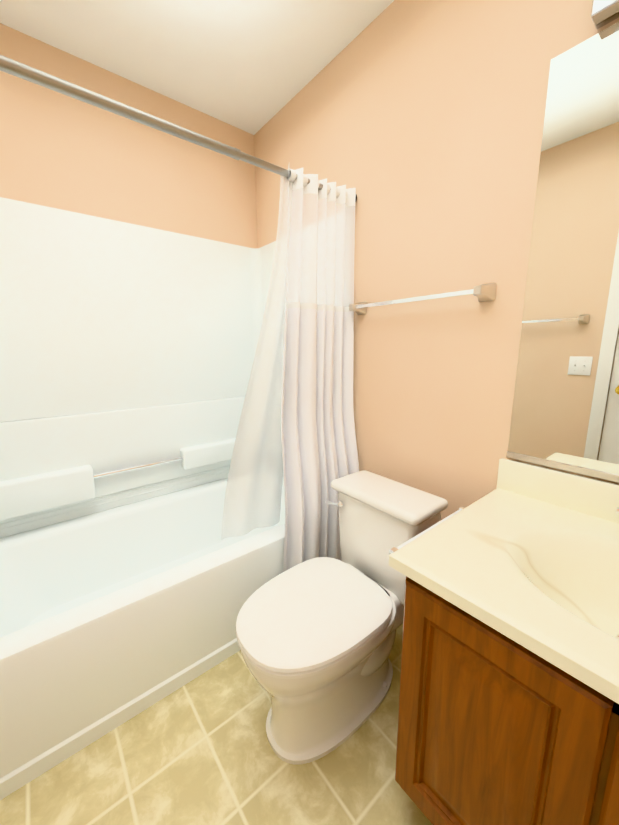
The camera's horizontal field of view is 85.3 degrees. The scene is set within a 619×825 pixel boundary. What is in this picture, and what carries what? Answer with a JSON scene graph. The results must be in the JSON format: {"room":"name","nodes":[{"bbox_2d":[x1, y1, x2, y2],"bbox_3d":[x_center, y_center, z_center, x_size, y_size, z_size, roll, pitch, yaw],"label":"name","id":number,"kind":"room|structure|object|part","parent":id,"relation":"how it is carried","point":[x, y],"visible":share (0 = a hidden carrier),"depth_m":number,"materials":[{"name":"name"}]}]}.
{"room":"bathroom","nodes":[
{"label":"bathroom","id":0,"kind":"room"},
{"bbox_2d":[0,23,257,247],"bbox_3d":[-0.935,-0.321,1.742,1.524,2.440,0.100,-9,14,-38],"label":"wall","id":1,"kind":"structure","parent":0,"point":[61,151],"depth_m":1.54,"materials":[{"name":"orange paint"}]},
{"bbox_2d":[0,0,393,134],"bbox_3d":[-0.184,-1.377,0.592,1.724,0.060,2.500,-9,14,-38],"label":"ceiling","id":2,"kind":"structure","parent":0,"point":[253,67],"depth_m":1.34,"materials":[{"name":"white paint"}]},
{"bbox_2d":[0,624,432,824],"bbox_3d":[-0.167,1.077,1.065,1.724,0.060,2.500,-9,14,-38],"label":"floor","id":3,"kind":"structure","parent":0,"point":[198,750],"depth_m":0.98,"materials":[{"name":"tile"}]},
{"bbox_2d":[0,197,284,799],"bbox_3d":[-0.643,0.049,1.451,1.516,1.820,0.810,-9,14,-38],"label":"bathtub","id":4,"kind":"object","parent":3,"relation":"on","point":[131,582],"visible":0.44,"depth_m":1.53,"materials":[{"name":"white plastic"}]},
{"bbox_2d":[236,470,447,764],"bbox_3d":[0.089,0.662,1.153,0.703,0.718,0.402,-9,14,-38],"label":"toilet","id":5,"kind":"object","parent":3,"relation":"on","point":[316,638],"visible":0.96,"depth_m":1.06,"materials":[{"name":"white ceramic"}]},
{"bbox_3d":[0.010,0.624,1.073,0.490,0.053,0.384,-9,14,-38],"label":"seat","id":6,"kind":"part","parent":5,"relation":"part of","materials":[{"name":"white plastic"}]},
{"bbox_3d":[0.098,0.353,1.314,0.024,0.032,0.080,-9,14,-38],"label":"handle","id":7,"kind":"part","parent":5,"relation":"part of","materials":[{"name":"silver metal"}]},
{"bbox_3d":[0.280,0.461,1.266,0.203,0.368,0.390,-9,14,-38],"label":"tank","id":8,"kind":"part","parent":5,"relation":"part of","materials":[{"name":"white ceramic"}]},
{"bbox_2d":[389,458,618,824],"bbox_3d":[0.640,0.651,0.722,0.584,0.896,0.821,-9,14,-38],"label":"bathroom vanity","id":9,"kind":"object","parent":3,"relation":"on","point":[508,713],"visible":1,"depth_m":0.68,"materials":[{"name":"brown wood"}]},
{"bbox_2d":[254,0,618,519],"bbox_3d":[0.453,-0.252,1.332,0.100,2.440,2.500,-9,14,-38],"label":"wall","id":10,"kind":"structure","parent":0,"point":[418,125],"depth_m":1.19,"materials":[{"name":"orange paint"}]},
{"bbox_2d":[0,55,358,571],"bbox_3d":[-0.421,0.032,1.171,1.518,1.806,0.293,-9,14,-38],"label":"shower curtain","id":11,"kind":"object","parent":10,"relation":"attached to","point":[296,424],"visible":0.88,"depth_m":1.41,"materials":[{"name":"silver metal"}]},
{"bbox_3d":[-0.402,-0.824,0.975,1.518,0.052,0.052,-9,14,-38],"label":"rod","id":12,"kind":"part","parent":11,"relation":"part of","materials":[{"name":"grey metal"}]},
{"bbox_2d":[349,283,495,314],"bbox_3d":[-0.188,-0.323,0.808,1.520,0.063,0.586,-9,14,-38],"label":"towel rail","id":13,"kind":"object","parent":10,"relation":"attached to","point":[484,292],"visible":0.96,"depth_m":1.14,"materials":[{"name":"silver metal"}]},
{"bbox_2d":[506,22,618,482],"bbox_3d":[0.876,-0.339,0.694,0.010,1.095,0.762,-9,14,-38],"label":"mirror","id":14,"kind":"object","parent":10,"relation":"attached to","point":[565,413],"visible":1,"depth_m":0.89,"materials":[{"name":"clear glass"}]},
{"bbox_2d":[591,0,618,28],"bbox_3d":[0.816,-0.925,0.513,0.181,0.116,0.610,-9,14,-38],"label":"sconce","id":15,"kind":"object","parent":10,"relation":"attached to","point":[604,12],"visible":1,"depth_m":0.77,"materials":[{"name":"silver metal"}]}
]}

